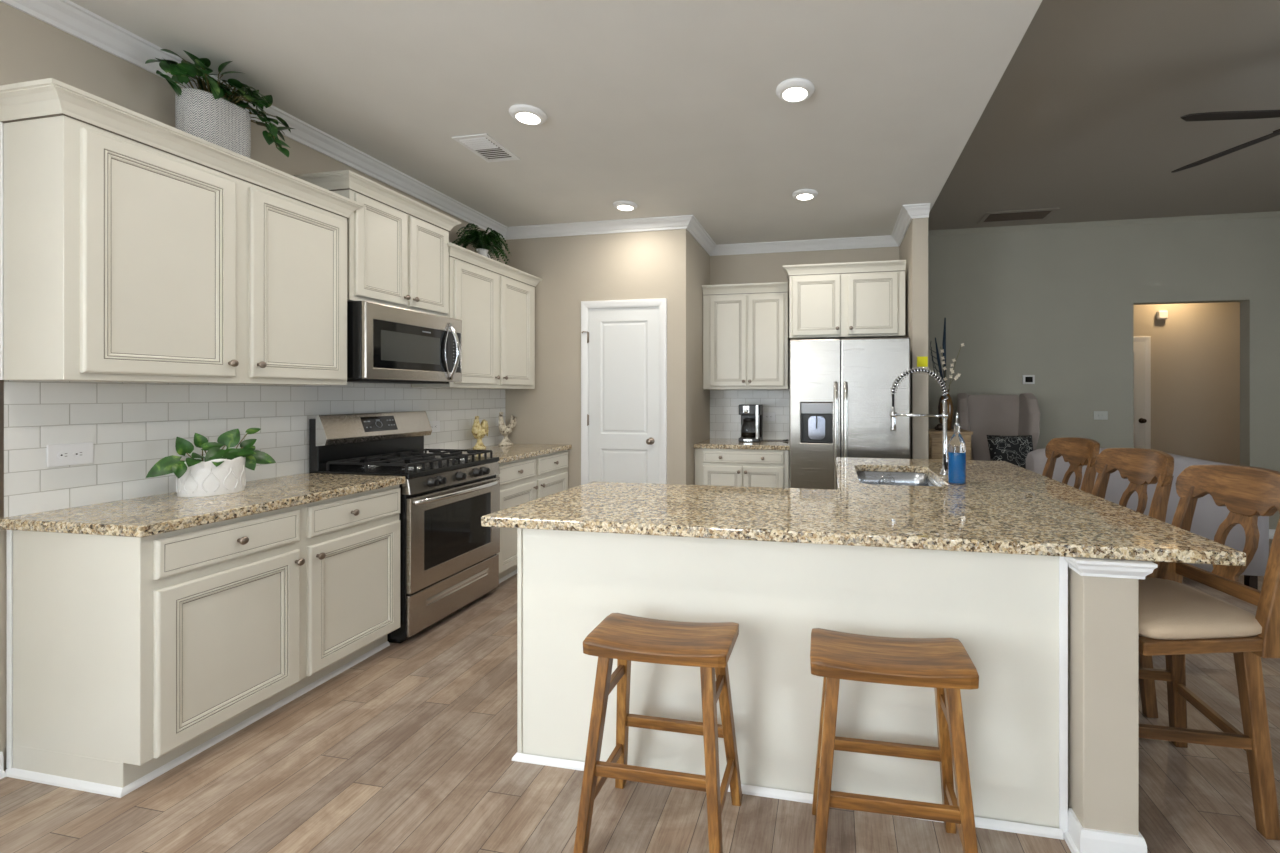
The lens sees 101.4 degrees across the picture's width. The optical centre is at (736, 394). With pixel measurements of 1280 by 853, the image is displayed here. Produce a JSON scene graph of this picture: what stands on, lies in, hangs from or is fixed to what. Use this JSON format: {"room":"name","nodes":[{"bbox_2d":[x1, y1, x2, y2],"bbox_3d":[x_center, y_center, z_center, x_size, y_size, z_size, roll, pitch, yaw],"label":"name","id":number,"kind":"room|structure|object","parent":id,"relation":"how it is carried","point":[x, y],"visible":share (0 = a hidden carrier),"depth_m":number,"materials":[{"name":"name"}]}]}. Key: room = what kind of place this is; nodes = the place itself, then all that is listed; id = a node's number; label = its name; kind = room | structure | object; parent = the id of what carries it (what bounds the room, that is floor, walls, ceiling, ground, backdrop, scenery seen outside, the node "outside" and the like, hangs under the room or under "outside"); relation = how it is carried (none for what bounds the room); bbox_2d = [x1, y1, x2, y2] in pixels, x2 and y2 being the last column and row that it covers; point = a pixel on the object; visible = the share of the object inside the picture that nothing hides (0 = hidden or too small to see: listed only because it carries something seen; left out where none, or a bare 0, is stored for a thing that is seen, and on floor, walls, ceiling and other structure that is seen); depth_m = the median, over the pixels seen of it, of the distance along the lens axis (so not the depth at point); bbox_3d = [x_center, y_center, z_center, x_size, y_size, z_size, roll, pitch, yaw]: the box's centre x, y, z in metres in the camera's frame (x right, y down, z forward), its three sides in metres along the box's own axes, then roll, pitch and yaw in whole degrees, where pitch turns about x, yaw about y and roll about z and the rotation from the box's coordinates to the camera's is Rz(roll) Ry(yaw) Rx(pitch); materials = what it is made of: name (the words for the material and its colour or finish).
{"room":"kitchen","nodes":[
{"label":"kitchen","id":0,"kind":"room"},
{"bbox_2d":[0,1,505,770],"bbox_3d":[-2.787,-0.180,1.127,0.107,3.060,7.195,0,0,11],"label":"wall","id":1,"kind":"structure","parent":0,"point":[131,427],"depth_m":2.19,"materials":[{"name":"white tile"}]},
{"bbox_2d":[0,380,3,517],"bbox_3d":[-2.605,0.192,1.831,0.008,0.488,0.010,0,0,11],"label":"trim","id":2,"kind":"structure","parent":1,"relation":"attached to","point":[1,381],"depth_m":1.83,"materials":[{"name":"silver metal"}]},
{"bbox_2d":[0,752,5,778],"bbox_3d":[-2.991,1.308,-0.295,0.027,0.085,4.325,0,0,11],"label":"baseboard","id":3,"kind":"structure","parent":1,"relation":"attached to","point":[2,772],"depth_m":1.83,"materials":[{"name":"white paint"}]},
{"bbox_2d":[47,442,92,466],"bbox_3d":[-2.567,0.230,1.994,0.009,0.084,0.124,0,0,11],"label":"wall outlet","id":4,"kind":"object","parent":1,"relation":"attached to","point":[73,453],"visible":1,"depth_m":1.99,"materials":[{"name":"white plastic"}]},
{"bbox_2d":[57,451,69,458],"bbox_3d":[-2.568,0.230,1.974,0.003,0.029,0.033,0,0,11],"label":"socket","id":5,"kind":"object","parent":4,"relation":"attached to","point":[60,454],"depth_m":1.97,"materials":[{"name":"white plastic"}]},
{"bbox_2d":[73,450,84,457],"bbox_3d":[-2.561,0.230,2.014,0.003,0.029,0.033,0,0,11],"label":"socket","id":6,"kind":"object","parent":4,"relation":"attached to","point":[76,453],"depth_m":2.01,"materials":[{"name":"white plastic"}]},
{"bbox_2d":[0,78,364,384],"bbox_3d":[-2.329,-0.549,2.309,0.358,0.994,1.162,0,0,11],"label":"upper cabinet","id":7,"kind":"object","parent":1,"relation":"attached to","point":[135,247],"visible":1,"depth_m":1.99,"materials":[{"name":"beige paint"}]},
{"bbox_2d":[175,88,250,157],"bbox_3d":[-2.357,-1.141,2.336,0.170,0.352,0.240,0,0,11],"label":"basket","id":8,"kind":"object","parent":7,"relation":"on","point":[205,115],"depth_m":2.26,"materials":[{"name":"white wicker"}]},
{"bbox_2d":[145,49,293,157],"bbox_3d":[-2.299,-1.219,2.348,0.292,0.507,0.508,0,0,11],"label":"potted plant","id":9,"kind":"object","parent":7,"relation":"on","point":[211,114],"visible":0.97,"depth_m":2.27,"materials":[{"name":"plant"}]},
{"bbox_2d":[294,170,461,316],"bbox_3d":[-2.162,-0.859,3.206,0.358,0.681,0.852,0,0,11],"label":"upper cabinet","id":10,"kind":"object","parent":1,"relation":"attached to","point":[398,255],"visible":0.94,"depth_m":3.08,"materials":[{"name":"beige paint"}]},
{"bbox_2d":[347,301,461,383],"bbox_3d":[-2.101,-0.293,3.199,0.469,0.437,0.746,0,0,11],"label":"microwave oven","id":11,"kind":"object","parent":10,"relation":"attached to","point":[386,343],"visible":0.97,"depth_m":3.04,"materials":[{"name":"brushed steel"},{"name":"black glass"},{"name":"black enamel"}]},
{"bbox_2d":[429,421,439,431],"bbox_3d":[-2.229,0.235,3.807,0.009,0.084,0.124,0,0,11],"label":"wall outlet","id":12,"kind":"object","parent":1,"relation":"attached to","point":[435,425],"visible":0.81,"depth_m":3.82,"materials":[{"name":"white plastic"}]},
{"bbox_2d":[412,243,541,388],"bbox_3d":[-1.998,-0.540,4.087,0.358,0.976,1.145,0,0,11],"label":"upper cabinet","id":13,"kind":"object","parent":1,"relation":"attached to","point":[494,301],"visible":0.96,"depth_m":3.98,"materials":[{"name":"beige paint"}]},
{"bbox_2d":[452,223,510,263],"bbox_3d":[-1.982,-1.139,4.050,0.331,0.358,0.602,0,0,11],"label":"potted fern","id":14,"kind":"object","parent":13,"relation":"on","point":[482,245],"visible":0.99,"depth_m":4.01,"materials":[{"name":"green plant"}]},
{"bbox_2d":[70,0,1041,244],"bbox_3d":[-0.905,-1.595,1.216,3.775,0.230,8.260,0,0,11],"label":"ceiling","id":15,"kind":"structure","parent":0,"point":[663,107],"depth_m":2.52,"materials":[{"name":"paint"}]},
{"bbox_2d":[452,133,519,162],"bbox_3d":[-1.493,-1.473,3.100,0.224,0.013,0.320,0,0,11],"label":"ceiling vent","id":16,"kind":"object","parent":15,"relation":"in","point":[484,146],"visible":1,"depth_m":3.08,"materials":[{"name":"white metal"}]},
{"bbox_2d":[509,104,546,125],"bbox_3d":[-1.096,-1.466,2.721,0.188,0.028,0.188,0,0,11],"label":"recessed light","id":17,"kind":"object","parent":15,"relation":"in","point":[525,114],"visible":1,"depth_m":2.69,"materials":[{"name":"white paint"}]},
{"bbox_2d":[516,112,539,123],"bbox_3d":[-1.096,-1.464,2.721,0.119,0.024,0.119,0,0,11],"label":"diffuser","id":18,"kind":"object","parent":17,"relation":"attached to","point":[522,117],"depth_m":2.71,"materials":[{"name":"beige plastic"}]},
{"bbox_2d":[613,200,637,210],"bbox_3d":[-0.863,-1.466,4.026,0.188,0.028,0.188,0,0,11],"label":"recessed light","id":19,"kind":"object","parent":15,"relation":"in","point":[622,205],"visible":1,"depth_m":3.99,"materials":[{"name":"white paint"}]},
{"bbox_2d":[618,205,632,210],"bbox_3d":[-0.863,-1.464,4.026,0.119,0.024,0.119,0,0,11],"label":"diffuser","id":20,"kind":"object","parent":19,"relation":"attached to","point":[620,207],"depth_m":4.01,"materials":[{"name":"beige plastic"}]},
{"bbox_2d":[776,78,814,102],"bbox_3d":[0.285,-1.466,2.505,0.188,0.028,0.188,0,0,11],"label":"recessed light","id":21,"kind":"object","parent":15,"relation":"in","point":[794,90],"visible":1,"depth_m":2.47,"materials":[{"name":"white paint"}]},
{"bbox_2d":[783,88,806,100],"bbox_3d":[0.285,-1.464,2.505,0.119,0.024,0.119,0,0,11],"label":"diffuser","id":22,"kind":"object","parent":21,"relation":"attached to","point":[789,94],"depth_m":2.50,"materials":[{"name":"beige plastic"}]},
{"bbox_2d":[792,189,817,200],"bbox_3d":[0.506,-1.466,3.802,0.188,0.028,0.188,0,0,11],"label":"recessed light","id":23,"kind":"object","parent":15,"relation":"in","point":[802,194],"visible":1,"depth_m":3.76,"materials":[{"name":"white paint"}]},
{"bbox_2d":[797,194,812,199],"bbox_3d":[0.506,-1.464,3.802,0.119,0.024,0.119,0,0,11],"label":"diffuser","id":24,"kind":"object","parent":23,"relation":"attached to","point":[799,196],"depth_m":3.79,"materials":[{"name":"beige plastic"}]},
{"bbox_2d":[505,229,688,488],"bbox_3d":[-1.293,-0.065,4.559,1.790,2.830,0.100,0,0,11],"label":"wall","id":25,"kind":"structure","parent":0,"point":[572,270],"depth_m":4.52,"materials":[{"name":"beige paint"}]},
{"bbox_2d":[581,298,666,484],"bbox_3d":[-0.971,0.268,4.433,0.778,2.165,0.107,0,0,11],"label":"door","id":26,"kind":"structure","parent":25,"relation":"in","point":[624,350],"depth_m":4.45,"materials":[{"name":"white paint"}]},
{"bbox_2d":[0,539,1279,852],"bbox_3d":[1.515,1.375,1.854,8.300,0.050,10.400,0,0,11],"label":"floor","id":27,"kind":"structure","parent":0,"point":[411,747],"depth_m":1.73,"materials":[{"name":"brown wood"}]},
{"bbox_2d":[5,485,399,797],"bbox_3d":[-2.177,0.912,2.297,0.658,0.876,1.072,0,0,11],"label":"base cabinet","id":28,"kind":"object","parent":27,"relation":"on","point":[129,659],"visible":0.96,"depth_m":1.84,"materials":[{"name":"beige paint"}]},
{"bbox_2d":[0,473,404,536],"bbox_3d":[-2.190,0.455,2.292,0.655,0.038,1.090,0,0,11],"label":"countertop","id":29,"kind":"structure","parent":28,"relation":"on","point":[168,512],"depth_m":2.00,"materials":[{"name":"stone"}]},
{"bbox_2d":[146,428,275,496],"bbox_3d":[-2.327,0.296,2.303,0.232,0.280,0.440,0,0,11],"label":"potted plant","id":30,"kind":"object","parent":29,"relation":"on","point":[221,471],"visible":1,"depth_m":2.25,"materials":[{"name":"green plant"}]},
{"bbox_2d":[176,456,245,496],"bbox_3d":[-2.333,0.357,2.301,0.219,0.158,0.219,0,0,11],"label":"pot","id":31,"kind":"object","parent":29,"relation":"on","point":[209,475],"depth_m":2.23,"materials":[{"name":"white ceramic"}]},
{"bbox_2d":[309,411,499,642],"bbox_3d":[-1.972,0.731,3.199,0.710,1.238,0.774,0,0,11],"label":"gas range","id":32,"kind":"object","parent":27,"relation":"on","point":[449,561],"visible":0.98,"depth_m":3.05,"materials":[{"name":"silver metal"}]},
{"bbox_2d":[318,456,498,478],"bbox_3d":[-1.971,0.438,3.201,0.582,0.028,0.770,0,0,11],"label":"cooktop","id":33,"kind":"object","parent":32,"relation":"in","point":[428,471],"depth_m":2.99,"materials":[{"name":"black metal"}]},
{"bbox_2d":[496,450,567,582],"bbox_3d":[-1.843,0.912,4.090,0.658,0.876,1.012,0,0,11],"label":"base cabinet","id":34,"kind":"object","parent":27,"relation":"on","point":[525,480],"visible":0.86,"depth_m":3.86,"materials":[{"name":"beige paint"}]},
{"bbox_2d":[444,443,571,463],"bbox_3d":[-1.855,0.455,4.091,0.655,0.038,1.017,0,0,11],"label":"countertop","id":35,"kind":"structure","parent":34,"relation":"on","point":[507,453],"depth_m":4.12,"materials":[{"name":"stone"}]},
{"bbox_2d":[471,416,488,449],"bbox_3d":[-2.065,0.302,4.180,0.096,0.268,0.186,0,0,11],"label":"rooster figurine","id":36,"kind":"object","parent":35,"relation":"on","point":[479,431],"visible":1,"depth_m":4.13,"materials":[{"name":"yellow ceramic"}]},
{"bbox_2d":[498,412,516,445],"bbox_3d":[-1.997,0.290,4.518,0.094,0.290,0.261,0,0,11],"label":"rooster figurine","id":37,"kind":"object","parent":35,"relation":"on","point":[504,430],"visible":1,"depth_m":4.46,"materials":[{"name":"white ceramic"}]},
{"bbox_2d":[573,613,741,852],"bbox_3d":[-0.225,1.043,1.605,0.443,0.620,0.335,0,0,11],"label":"stool","id":38,"kind":"object","parent":27,"relation":"on","point":[625,638],"visible":1,"depth_m":1.53,"materials":[{"name":"brown wood"}]},
{"bbox_2d":[695,448,789,487],"bbox_3d":[0.090,0.912,4.791,0.835,0.876,0.652,0,0,11],"label":"base cabinet","id":39,"kind":"object","parent":27,"relation":"on","point":[716,467],"visible":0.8,"depth_m":4.50,"materials":[{"name":"beige paint"}]},
{"bbox_2d":[694,438,789,449],"bbox_3d":[0.100,0.455,4.801,0.856,0.038,0.626,0,0,11],"label":"countertop","id":40,"kind":"structure","parent":39,"relation":"on","point":[712,443],"depth_m":4.54,"materials":[{"name":"stone"}]},
{"bbox_2d":[738,404,787,441],"bbox_3d":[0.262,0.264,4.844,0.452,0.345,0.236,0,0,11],"label":"coffee maker","id":41,"kind":"object","parent":40,"relation":"on","point":[751,414],"visible":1,"depth_m":4.77,"materials":[{"name":"black plastic"}]},
{"bbox_2d":[512,528,1067,839],"bbox_3d":[0.096,0.912,1.761,1.872,0.876,0.051,0,0,11],"label":"panel","id":42,"kind":"object","parent":27,"relation":"on","point":[1009,612],"visible":0.63,"depth_m":1.73,"materials":[{"name":"beige paint"}]},
{"bbox_2d":[790,337,909,489],"bbox_3d":[0.933,0.460,4.341,0.904,1.780,0.924,0,0,11],"label":"refrigerator","id":43,"kind":"object","parent":27,"relation":"on","point":[841,399],"visible":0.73,"depth_m":3.95,"materials":[{"name":"silver metal"}]},
{"bbox_2d":[810,628,978,852],"bbox_3d":[0.439,1.043,1.494,0.443,0.620,0.335,0,0,9],"label":"stool","id":44,"kind":"object","parent":27,"relation":"on","point":[944,665],"visible":1,"depth_m":1.41,"materials":[{"name":"brown wood"}]},
{"bbox_2d":[928,429,972,459],"bbox_3d":[1.809,0.828,4.440,0.352,1.045,0.348,0,0,11],"label":"chest","id":45,"kind":"object","parent":27,"relation":"on","point":[935,437],"visible":0.16,"depth_m":4.31,"materials":[{"name":"brown wood"}]},
{"bbox_2d":[934,424,942,430],"bbox_3d":[1.727,0.275,4.400,0.074,0.060,0.042,0,0,26],"label":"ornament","id":46,"kind":"object","parent":45,"relation":"on","point":[939,427],"visible":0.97,"depth_m":4.38,"materials":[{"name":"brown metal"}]},
{"bbox_2d":[938,389,952,429],"bbox_3d":[1.809,0.130,4.464,0.124,0.350,0.124,0,0,11],"label":"vase","id":47,"kind":"object","parent":45,"relation":"on","point":[949,400],"visible":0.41,"depth_m":4.42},
{"bbox_2d":[930,318,945,388],"bbox_3d":[1.746,-0.280,4.476,0.137,0.771,0.030,0,0,11],"label":"branch","id":48,"kind":"object","parent":47,"relation":"in","point":[943,374],"visible":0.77,"depth_m":4.46,"materials":[{"name":"black plant"}]},
{"bbox_2d":[940,343,964,388],"bbox_3d":[1.852,-0.169,4.430,0.198,0.547,0.017,0,0,11],"label":"branch","id":49,"kind":"object","parent":47,"relation":"in","point":[942,357],"visible":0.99,"depth_m":4.43,"materials":[{"name":"white plant"}]},
{"bbox_2d":[957,393,1039,460],"bbox_3d":[2.484,0.667,4.902,0.710,1.365,0.749,0,0,16],"label":"chair","id":50,"kind":"object","parent":27,"relation":"on","point":[983,415],"visible":0.33,"depth_m":5.10,"materials":[{"name":"fabric"}]},
{"bbox_2d":[987,435,1032,468],"bbox_3d":[2.499,0.560,4.682,0.400,0.382,0.205,0,0,5],"label":"throw pillow","id":51,"kind":"object","parent":50,"relation":"on","point":[1014,450],"visible":0.58,"depth_m":4.64,"materials":[{"name":"black fabric"}]},
{"bbox_2d":[1042,437,1099,493],"bbox_3d":[1.671,0.797,2.935,0.598,1.110,0.607,0,0,11],"label":"bar chair","id":52,"kind":"object","parent":27,"relation":"on","point":[1079,452],"visible":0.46,"depth_m":2.90,"materials":[{"name":"brown wood"}]},
{"bbox_2d":[1092,448,1173,717],"bbox_3d":[1.561,0.797,2.345,0.598,1.110,0.607,0,0,11],"label":"bar chair","id":53,"kind":"object","parent":27,"relation":"on","point":[1142,467],"visible":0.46,"depth_m":2.25,"materials":[{"name":"brown wood"}]},
{"bbox_2d":[1026,448,1268,589],"bbox_3d":[2.964,0.868,3.985,1.470,0.965,0.720,0,0,11],"label":"sofa","id":54,"kind":"object","parent":27,"relation":"on","point":[1208,516],"visible":0.18,"depth_m":3.58,"materials":[{"name":"fabric"}]},
{"bbox_2d":[1139,465,1279,839],"bbox_3d":[1.451,0.797,1.756,0.598,1.110,0.607,0,0,11],"label":"bar chair","id":55,"kind":"object","parent":27,"relation":"on","point":[1177,619],"visible":0.77,"depth_m":1.62,"materials":[{"name":"brown wood"}]},
{"bbox_2d":[1139,577,1261,639],"bbox_3d":[1.391,0.686,1.721,0.432,0.062,0.438,0,0,0],"label":"seat cushion","id":56,"kind":"object","parent":55,"relation":"on","point":[1169,609],"depth_m":1.56,"materials":[{"name":"beige fabric"}]},
{"bbox_3d":[0.159,0.912,2.107,1.859,0.876,0.651,0,0,11],"label":"base cabinet","id":57,"kind":"object","parent":27,"relation":"on","visible":0},
{"bbox_2d":[481,457,1245,565],"bbox_3d":[0.430,0.455,2.634,2.367,0.038,2.023,0,0,11],"label":"countertop","id":58,"kind":"structure","parent":57,"relation":"on","point":[1003,507],"depth_m":1.84,"materials":[{"name":"stone"}]},
{"bbox_2d":[856,471,940,485],"bbox_3d":[0.879,0.562,2.837,0.456,0.176,0.736,0,0,11],"label":"sink","id":59,"kind":"object","parent":58,"relation":"in","point":[866,477],"visible":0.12,"depth_m":3.17,"materials":[{"name":"silver metal"}]},
{"bbox_2d":[879,473,894,484],"bbox_3d":[0.925,0.532,3.167,0.095,0.102,0.021,0,0,11],"label":"sink caddy","id":60,"kind":"object","parent":59,"relation":"attached to","point":[887,478],"visible":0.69,"depth_m":3.16,"materials":[{"name":"silver metal"}]},
{"bbox_2d":[890,367,947,475],"bbox_3d":[1.001,0.142,2.812,0.316,0.587,0.081,0,0,11],"label":"kitchen faucet","id":61,"kind":"object","parent":58,"relation":"on","point":[944,471],"visible":0.98,"depth_m":2.81,"materials":[{"name":"silver metal"}]},
{"bbox_2d":[948,412,965,484],"bbox_3d":[1.087,0.260,2.544,0.080,0.352,0.080,0,0,11],"label":"soap bottle","id":62,"kind":"object","parent":58,"relation":"on","point":[956,446],"visible":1,"depth_m":2.51,"materials":[{"name":"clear glass"}]},
{"bbox_2d":[689,233,709,484],"bbox_3d":[-0.383,-0.065,4.829,0.100,2.830,0.765,0,0,11],"label":"wall","id":63,"kind":"structure","parent":0,"point":[699,259],"depth_m":4.68,"materials":[{"name":"beige paint"}]},
{"bbox_2d":[710,247,898,439],"bbox_3d":[0.595,-0.065,5.083,1.930,2.830,0.108,0,0,11],"label":"wall","id":64,"kind":"structure","parent":0,"point":[763,267],"depth_m":5.09,"materials":[{"name":"beige paint"}]},
{"bbox_2d":[702,282,789,389],"bbox_3d":[0.103,-0.539,4.942,0.800,0.974,0.355,0,0,11],"label":"upper cabinet","id":65,"kind":"object","parent":64,"relation":"attached to","point":[746,340],"visible":0.99,"depth_m":4.81,"materials":[{"name":"beige paint"}]},
{"bbox_2d":[763,412,774,420],"bbox_3d":[0.324,0.215,5.074,0.124,0.084,0.009,0,0,11],"label":"wall outlet","id":66,"kind":"object","parent":64,"relation":"attached to","point":[767,416],"visible":1,"depth_m":5.07,"materials":[{"name":"white plastic"}]},
{"bbox_2d":[782,260,905,340],"bbox_3d":[0.952,-0.799,4.639,1.015,0.614,0.640,0,0,11],"label":"upper cabinet","id":67,"kind":"object","parent":64,"relation":"attached to","point":[848,300],"visible":0.99,"depth_m":4.36,"materials":[{"name":"beige paint"}]},
{"bbox_2d":[899,218,927,458],"bbox_3d":[1.585,-0.180,4.781,0.123,3.060,1.420,0,0,11],"label":"wall partition","id":68,"kind":"structure","parent":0,"point":[913,248],"depth_m":4.09,"materials":[{"name":"beige paint"}]},
{"bbox_2d":[0,0,930,255],"bbox_3d":[-0.871,-1.438,1.210,3.645,0.085,8.060,0,0,11],"label":"trim","id":69,"kind":"structure","parent":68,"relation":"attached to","point":[67,16],"depth_m":3.53,"materials":[{"name":"white paint"}]},
{"bbox_2d":[917,356,927,366],"bbox_3d":[1.469,-0.262,4.078,0.080,0.080,0.004,0,0,11],"label":"sticky note","id":70,"kind":"object","parent":68,"relation":"attached to","point":[921,361],"visible":1,"depth_m":4.08,"materials":[{"name":"yellow paper"}]},
{"bbox_2d":[1068,567,1138,834],"bbox_3d":[1.265,0.913,2.465,0.146,0.874,1.970,0,0,11],"label":"wall","id":71,"kind":"structure","parent":0,"point":[1103,612],"depth_m":1.50,"materials":[{"name":"beige paint"}]},
{"bbox_2d":[1063,808,1146,852],"bbox_3d":[1.263,1.308,2.452,0.200,0.085,1.997,0,0,11],"label":"baseboard","id":72,"kind":"structure","parent":71,"relation":"attached to","point":[1079,839],"depth_m":1.49,"materials":[{"name":"white paint"}]},
{"bbox_2d":[1064,557,1157,578],"bbox_3d":[1.263,0.501,2.450,0.206,0.050,2.000,0,0,11],"label":"trim","id":73,"kind":"structure","parent":71,"relation":"attached to","point":[1095,567],"depth_m":1.48,"materials":[{"name":"white paint"}]},
{"bbox_2d":[928,0,1279,230],"bbox_3d":[1.378,-1.760,1.117,8.300,0.100,8.900,0,0,11],"label":"ceiling","id":74,"kind":"structure","parent":0,"point":[1083,120],"depth_m":3.22,"materials":[{"name":"beige paint"}]},
{"bbox_2d":[977,208,1059,223],"bbox_3d":[2.678,-1.705,4.933,0.620,0.010,0.320,0,0,11],"label":"ceiling vent","id":75,"kind":"object","parent":74,"relation":"in","point":[1031,214],"visible":1,"depth_m":4.92,"materials":[{"name":"grey metal"}]},
{"bbox_2d":[984,210,1052,221],"bbox_3d":[2.678,-1.705,4.932,0.540,0.005,0.229,0,0,11],"label":"grille","id":76,"kind":"object","parent":75,"relation":"attached to","point":[1040,214],"depth_m":4.93,"materials":[{"name":"grey metal"}]},
{"bbox_2d":[1171,110,1279,172],"bbox_3d":[2.843,-1.480,2.473,1.316,0.459,1.305,0,0,11],"label":"ceiling fan","id":77,"kind":"object","parent":74,"relation":"hanging from","point":[1254,114],"visible":1,"depth_m":2.56,"materials":[{"name":"brown metal"}]},
{"bbox_2d":[928,217,1279,528],"bbox_3d":[3.976,-0.180,5.119,4.455,3.060,0.120,0,0,11],"label":"wall","id":78,"kind":"structure","parent":0,"point":[1055,306],"depth_m":5.15,"materials":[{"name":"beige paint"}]},
{"bbox_2d":[1023,375,1034,383],"bbox_3d":[2.963,-0.155,5.236,0.110,0.090,0.022,0,0,11],"label":"thermostat","id":79,"kind":"object","parent":78,"relation":"attached to","point":[1027,379],"visible":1,"depth_m":5.22,"materials":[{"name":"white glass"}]},
{"bbox_2d":[1094,411,1107,419],"bbox_3d":[3.613,0.205,5.119,0.124,0.084,0.012,0,0,11],"label":"light switch","id":80,"kind":"object","parent":78,"relation":"attached to","point":[1098,415],"visible":1,"depth_m":5.12,"materials":[{"name":"grey plastic"}]},
{"bbox_2d":[928,211,1279,235],"bbox_3d":[3.961,-1.689,5.039,4.455,0.042,0.042,0,0,11],"label":"trim","id":81,"kind":"structure","parent":78,"relation":"attached to","point":[1275,213],"depth_m":5.09,"materials":[{"name":"beige paint"}]},
{"bbox_2d":[1269,529,1275,538],"bbox_3d":[5.509,1.308,4.759,1.310,0.085,0.027,0,0,11],"label":"baseboard","id":82,"kind":"structure","parent":78,"relation":"attached to","point":[1271,531],"depth_m":4.85,"materials":[{"name":"white paint"}]},
{"bbox_2d":[1133,302,1239,465],"bbox_3d":[4.878,-0.025,6.263,3.300,2.750,0.100,0,0,11],"label":"wall","id":83,"kind":"structure","parent":0,"point":[1195,351],"depth_m":6.11,"materials":[{"name":"beige paint"}]},
{"bbox_2d":[1133,336,1150,448],"bbox_3d":[4.550,0.325,6.232,0.825,2.050,0.092,0,0,11],"label":"door","id":84,"kind":"structure","parent":83,"relation":"in","point":[1142,344],"depth_m":6.20,"materials":[{"name":"white paint"}]},
{"bbox_2d":[1157,311,1167,318],"bbox_3d":[5.071,-0.950,6.151,0.100,0.100,0.050,0,0,11],"label":"sensor","id":85,"kind":"object","parent":83,"relation":"attached to","point":[1160,314],"visible":1,"depth_m":6.13,"materials":[{"name":"white plastic"}]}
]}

